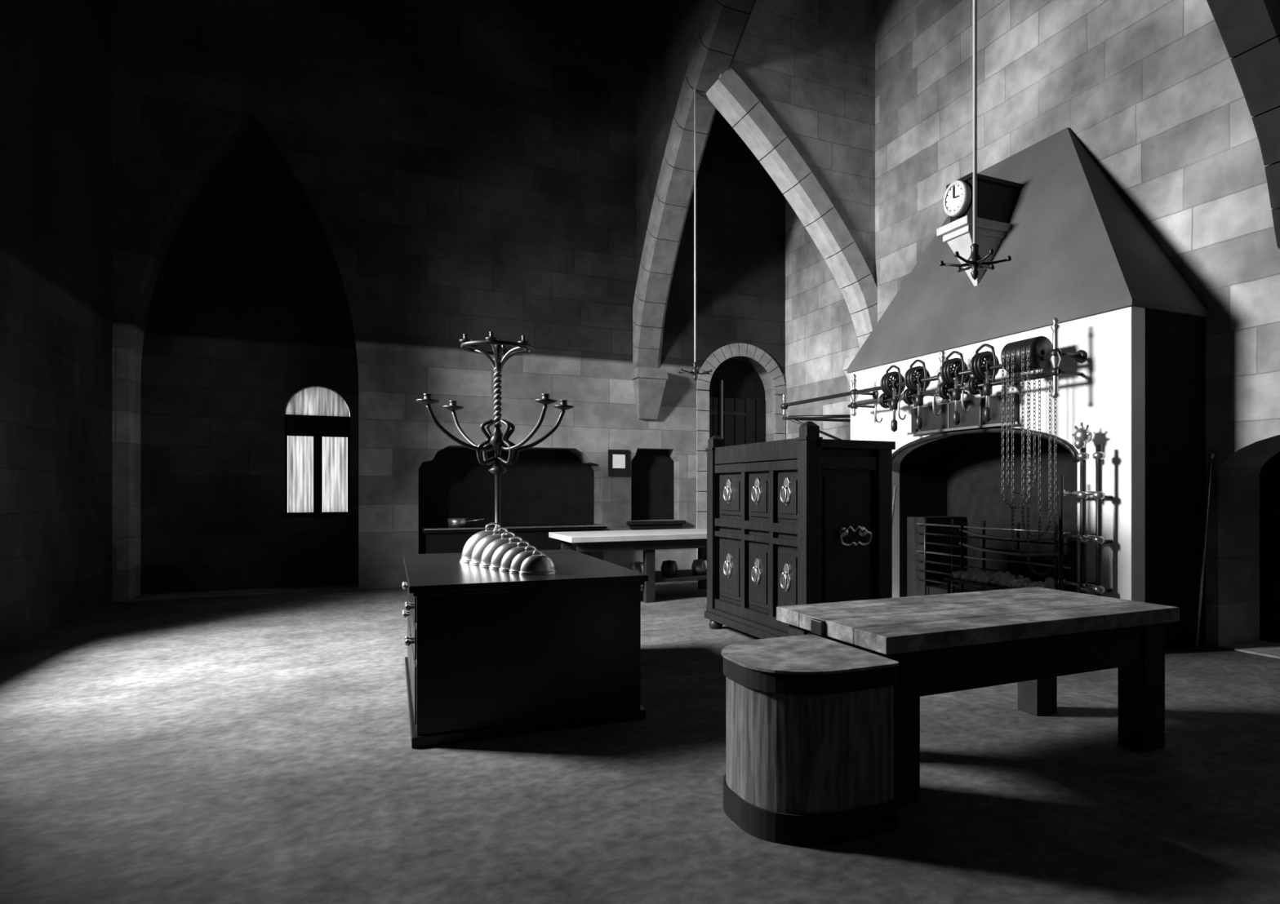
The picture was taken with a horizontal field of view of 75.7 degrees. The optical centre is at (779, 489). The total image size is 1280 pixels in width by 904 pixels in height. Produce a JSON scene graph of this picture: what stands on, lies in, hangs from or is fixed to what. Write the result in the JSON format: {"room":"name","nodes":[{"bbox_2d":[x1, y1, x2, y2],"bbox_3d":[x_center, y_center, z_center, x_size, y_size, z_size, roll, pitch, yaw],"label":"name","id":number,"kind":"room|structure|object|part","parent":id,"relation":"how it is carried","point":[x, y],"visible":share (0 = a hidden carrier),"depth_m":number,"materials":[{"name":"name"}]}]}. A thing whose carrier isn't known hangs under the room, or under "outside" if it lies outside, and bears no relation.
{"room":"historic interior","nodes":[
{"label":"historic interior","id":0,"kind":"room"},
{"bbox_2d":[0,0,111,653],"bbox_3d":[-6.309,-3.550,4.326,0.800,10.400,16.500,0,0,-27],"label":"wall","id":1,"kind":"structure","parent":0,"point":[55,55],"depth_m":9.58,"materials":[{"name":"grey stone"}]},
{"bbox_2d":[111,0,785,602],"bbox_3d":[-5.333,-3.550,14.528,11.950,10.400,0.700,0,0,-27],"label":"wall","id":2,"kind":"structure","parent":0,"point":[468,167],"depth_m":13.87,"materials":[{"name":"stone"}]},
{"bbox_2d":[140,128,358,594],"bbox_3d":[-5.565,-3.550,14.973,11.950,10.400,0.298,0,0,-27],"label":"wall","id":3,"kind":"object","parent":2,"relation":"in","point":[248,313],"depth_m":13.14,"materials":[{"name":"black stone"}]},
{"bbox_2d":[282,386,351,517],"bbox_3d":[-7.834,-0.635,13.735,1.020,2.210,0.200,0,0,-27],"label":"window","id":4,"kind":"structure","parent":3,"relation":"in","point":[317,412],"depth_m":13.73,"materials":[{"name":"white glass"}]},
{"bbox_2d":[418,447,674,554],"bbox_3d":[-4.294,0.400,15.239,4.850,2.500,0.400,0,0,-27],"label":"wall niche","id":5,"kind":"object","parent":2,"relation":"attached to","point":[543,486],"visible":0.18,"depth_m":15.17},
{"bbox_2d":[608,449,629,476],"bbox_3d":[-3.039,-0.500,15.307,0.400,0.500,0.035,0,0,-27],"label":"picture frame","id":6,"kind":"object","parent":2,"relation":"attached to","point":[618,460],"visible":1,"depth_m":15.29,"materials":[{"name":"black wood"}]},
{"bbox_2d":[626,520,685,528],"bbox_3d":[-2.367,0.680,15.598,1.160,0.140,0.139,0,0,-27],"label":"niche shelf","id":7,"kind":"object","parent":2,"relation":"attached to","point":[652,524],"visible":1,"depth_m":15.55,"materials":[{"name":"grey stone"}]},
{"bbox_2d":[631,0,755,419],"bbox_3d":[0.515,-5.050,9.681,0.610,7.400,13.405,0,0,-27],"label":"arch","id":8,"kind":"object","parent":2,"relation":"attached to","point":[683,46],"depth_m":14.22,"materials":[{"name":"stone"}]},
{"bbox_2d":[708,359,765,446],"bbox_3d":[-0.943,-0.540,16.869,1.480,4.360,0.200,0,0,-27],"label":"door","id":9,"kind":"structure","parent":2,"relation":"in","point":[737,402],"depth_m":16.91,"materials":[{"name":"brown wood"}]},
{"bbox_2d":[696,342,786,559],"bbox_3d":[-0.747,-0.670,16.492,2.000,4.620,0.049,0,0,-27],"label":"trim","id":10,"kind":"structure","parent":2,"relation":"attached to","point":[720,355],"depth_m":16.11,"materials":[{"name":"stone"}]},
{"bbox_2d":[515,0,656,32],"bbox_3d":[-1.082,-8.900,7.441,13.350,0.300,18.200,0,0,-27],"label":"ceiling","id":11,"kind":"structure","parent":0,"point":[626,15],"depth_m":14.72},
{"bbox_2d":[938,0,1011,279],"bbox_3d":[1.619,-5.240,6.681,0.560,7.020,0.571,0,0,-27],"label":"pendant","id":12,"kind":"object","parent":11,"relation":"hanging from","point":[975,261],"visible":1,"depth_m":6.67,"materials":[{"name":"black metal"}]},
{"bbox_2d":[0,580,1279,903],"bbox_3d":[-1.082,1.800,7.441,13.350,0.300,18.200,0,0,-27],"label":"floor","id":13,"kind":"structure","parent":0,"point":[249,749],"depth_m":4.48,"materials":[{"name":"stone"}]},
{"bbox_2d":[419,523,607,560],"bbox_3d":[-4.720,1.147,14.433,3.050,1.006,1.136,0,0,-27],"label":"countertop","id":14,"kind":"structure","parent":13,"relation":"on","point":[436,540],"depth_m":14.06,"materials":[{"name":"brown wood"}]},
{"bbox_2d":[447,518,484,528],"bbox_3d":[-5.374,0.574,13.780,0.584,0.150,0.317,0,0,18],"label":"steel pan","id":15,"kind":"object","parent":14,"relation":"on","point":[452,522],"visible":1,"depth_m":13.71,"materials":[{"name":"silver metal"}]},
{"bbox_2d":[401,549,648,749],"bbox_3d":[-2.248,1.133,6.700,1.663,1.035,2.827,0,0,-27],"label":"kitchen island","id":16,"kind":"object","parent":13,"relation":"on","point":[491,654],"visible":0.99,"depth_m":5.49,"materials":[{"name":"black wood"}]},
{"bbox_2d":[459,522,511,563],"bbox_3d":[-2.445,0.449,6.909,0.540,0.332,0.280,0,0,-27],"label":"dish cover","id":17,"kind":"object","parent":16,"relation":"on","point":[468,549],"visible":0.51,"depth_m":6.79,"materials":[{"name":"silver metal"}]},
{"bbox_2d":[468,527,519,565],"bbox_3d":[-2.302,0.462,6.681,0.493,0.305,0.257,0,0,-27],"label":"dish cover","id":18,"kind":"object","parent":16,"relation":"on","point":[477,553],"visible":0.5,"depth_m":6.57,"materials":[{"name":"silver metal"}]},
{"bbox_2d":[416,331,573,530],"bbox_3d":[-2.655,-0.410,7.663,1.298,2.049,0.771,0,0,0],"label":"candelabrum","id":19,"kind":"object","parent":16,"relation":"on","point":[497,442],"visible":0.96,"depth_m":7.63,"materials":[{"name":"black metal"}]},
{"bbox_2d":[479,531,523,568],"bbox_3d":[-2.170,0.475,6.474,0.447,0.279,0.234,0,0,-27],"label":"dish cover","id":20,"kind":"object","parent":16,"relation":"on","point":[486,556],"visible":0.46,"depth_m":6.37,"materials":[{"name":"silver metal"}]},
{"bbox_2d":[488,536,531,570],"bbox_3d":[-2.049,0.488,6.287,0.400,0.252,0.212,0,0,-27],"label":"dish cover","id":21,"kind":"object","parent":16,"relation":"on","point":[496,559],"visible":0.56,"depth_m":6.19,"materials":[{"name":"silver metal"}]},
{"bbox_2d":[498,541,538,572],"bbox_3d":[-1.938,0.502,6.121,0.355,0.226,0.189,0,0,-27],"label":"dish cover","id":22,"kind":"object","parent":16,"relation":"on","point":[506,562],"visible":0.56,"depth_m":6.04,"materials":[{"name":"silver metal"}]},
{"bbox_2d":[508,546,545,573],"bbox_3d":[-1.838,0.515,5.976,0.310,0.199,0.167,0,0,-27],"label":"dish cover","id":23,"kind":"object","parent":16,"relation":"on","point":[515,567],"visible":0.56,"depth_m":5.90,"materials":[{"name":"silver metal"}]},
{"bbox_2d":[519,551,555,575],"bbox_3d":[-1.748,0.528,5.852,0.264,0.173,0.144,0,0,-27],"label":"dish cover","id":24,"kind":"object","parent":16,"relation":"on","point":[535,565],"visible":1,"depth_m":5.80,"materials":[{"name":"silver metal"}]},
{"bbox_2d":[548,528,706,603],"bbox_3d":[-2.012,1.155,12.424,2.700,0.990,1.500,0,0,-27],"label":"table","id":25,"kind":"object","parent":13,"relation":"on","point":[648,541],"visible":0.52,"depth_m":11.91,"materials":[{"name":"white wood"}]},
{"bbox_2d":[704,421,895,639],"bbox_3d":[0.122,0.505,8.777,1.020,2.290,2.460,0,0,-27],"label":"tall cabinet","id":26,"kind":"object","parent":13,"relation":"on","point":[806,519],"visible":0.95,"depth_m":7.91,"materials":[{"name":"wood"}]},
{"bbox_2d":[721,635,898,846],"bbox_3d":[0.085,1.246,4.148,0.696,0.808,0.876,0,0,-27],"label":"chopping block","id":27,"kind":"object","parent":13,"relation":"on","point":[810,717],"visible":1,"depth_m":3.81,"materials":[{"name":"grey wood"}]},
{"bbox_2d":[892,485,897,523],"bbox_3d":[1.543,0.795,11.354,0.029,1.696,0.370,0,0,42],"label":"iron","id":28,"kind":"object","parent":13,"relation":"on","point":[895,486],"visible":0.35,"depth_m":11.44,"materials":[{"name":"metal"}]},
{"bbox_2d":[776,586,1179,806],"bbox_3d":[1.250,1.200,5.147,2.290,0.900,1.218,0,0,-27],"label":"kitchen table","id":29,"kind":"object","parent":13,"relation":"on","point":[1030,637],"visible":0.88,"depth_m":4.77,"materials":[{"name":"black wood"}]},
{"bbox_2d":[906,515,1077,596],"bbox_3d":[2.729,1.025,10.354,1.300,1.250,3.350,0,0,-27],"label":"grate","id":30,"kind":"object","parent":13,"relation":"on","point":[936,546],"visible":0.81,"depth_m":11.24,"materials":[{"name":"black metal"}]},
{"bbox_2d":[951,567,1054,589],"bbox_3d":[2.642,1.043,9.466,0.370,0.157,1.576,0,0,-27],"label":"heap","id":31,"kind":"object","parent":30,"relation":"on","point":[973,575],"visible":0.9,"depth_m":9.40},
{"bbox_2d":[850,306,1205,651],"bbox_3d":[2.794,-0.085,10.562,1.189,3.470,5.160,0,0,-27],"label":"chimney breast","id":32,"kind":"object","parent":13,"relation":"on","point":[1140,391],"visible":0.73,"depth_m":8.46,"materials":[{"name":"white paint"}]},
{"bbox_2d":[780,317,1086,432],"bbox_3d":[1.570,-1.280,11.109,0.552,1.020,6.160,0,0,-27],"label":"spit","id":33,"kind":"object","parent":32,"relation":"attached to","point":[1043,353],"visible":0.99,"depth_m":9.68,"materials":[{"name":"black metal"}]},
{"bbox_2d":[1001,348,1056,576],"bbox_3d":[2.696,-0.283,8.727,0.398,2.400,0.443,0,0,-27],"label":"hanging chain","id":34,"kind":"object","parent":33,"relation":"hanging from","point":[1012,490],"visible":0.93,"depth_m":8.69,"materials":[{"name":"metal"}]},
{"bbox_2d":[906,393,1018,435],"bbox_3d":[2.280,-0.930,10.239,0.098,0.360,2.060,0,0,-27],"label":"plate","id":35,"kind":"object","parent":32,"relation":"attached to","point":[974,418],"visible":0.87,"depth_m":10.09,"materials":[{"name":"metal"}]},
{"bbox_2d":[847,127,1208,373],"bbox_3d":[2.759,-3.190,10.544,1.268,2.740,5.240,0,0,-27],"label":"hood","id":36,"kind":"object","parent":32,"relation":"on","point":[1076,247],"depth_m":9.77,"materials":[{"name":"grey paint"}]},
{"bbox_3d":[2.551,-3.015,10.458,0.820,0.770,0.600,0,0,-27],"label":"clock bracket","id":37,"kind":"part","parent":36,"relation":"part of","materials":[{"name":"white paint"}]},
{"bbox_2d":[942,172,1022,223],"bbox_3d":[2.642,-3.690,10.505,0.975,0.560,0.500,0,0,-27],"label":"wall clock","id":38,"kind":"object","parent":36,"relation":"on","point":[997,197],"visible":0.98,"depth_m":10.28,"materials":[{"name":"black metal"}]},
{"bbox_2d":[1057,422,1112,596],"bbox_3d":[3.138,0.479,8.373,0.279,2.342,0.570,0,0,-40],"label":"rack","id":39,"kind":"object","parent":13,"relation":"on","point":[1082,436],"visible":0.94,"depth_m":8.29,"materials":[{"name":"black metal"}]},
{"bbox_2d":[1194,453,1215,651],"bbox_3d":[4.389,0.629,8.324,0.407,2.028,0.068,0,0,-42],"label":"iron","id":40,"kind":"object","parent":13,"relation":"on","point":[1211,455],"visible":1,"depth_m":8.32,"materials":[{"name":"metal"}]},
{"bbox_2d":[677,88,712,381],"bbox_3d":[-1.329,-4.180,12.780,0.560,4.940,0.571,0,0,-27],"label":"pendant","id":41,"kind":"object","parent":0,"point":[695,371],"visible":0.98,"depth_m":12.77,"materials":[{"name":"black metal"}]},
{"bbox_2d":[785,0,1279,659],"bbox_3d":[4.247,-3.550,9.819,0.700,10.400,16.500,0,0,-27],"label":"wall","id":42,"kind":"structure","parent":0,"point":[1151,90],"depth_m":9.55,"materials":[{"name":"stone"}]},
{"bbox_2d":[706,0,877,386],"bbox_3d":[0.255,-5.050,13.491,3.097,7.400,0.560,0,0,-27],"label":"arch","id":43,"kind":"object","parent":42,"relation":"attached to","point":[799,82],"depth_m":13.52,"materials":[{"name":"stone"}]},
{"bbox_2d":[782,414,850,439],"bbox_3d":[0.940,-0.925,13.735,1.550,0.750,1.100,0,0,-27],"label":"bracket","id":44,"kind":"object","parent":42,"relation":"attached to","point":[794,419],"visible":0.44,"depth_m":13.77,"materials":[{"name":"grey metal"}]},
{"bbox_2d":[1206,0,1279,248],"bbox_3d":[3.659,-5.528,6.949,3.097,6.443,0.550,0,0,-27],"label":"arch","id":45,"kind":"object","parent":42,"relation":"attached to","point":[1249,30],"depth_m":7.35,"materials":[{"name":"stone"}]},
{"bbox_2d":[1259,452,1279,643],"bbox_3d":[5.805,0.150,7.811,0.190,3.000,3.500,0,0,-27],"label":"doorway","id":46,"kind":"structure","parent":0,"point":[1269,476],"depth_m":8.66,"materials":[{"name":"black"}]}
]}

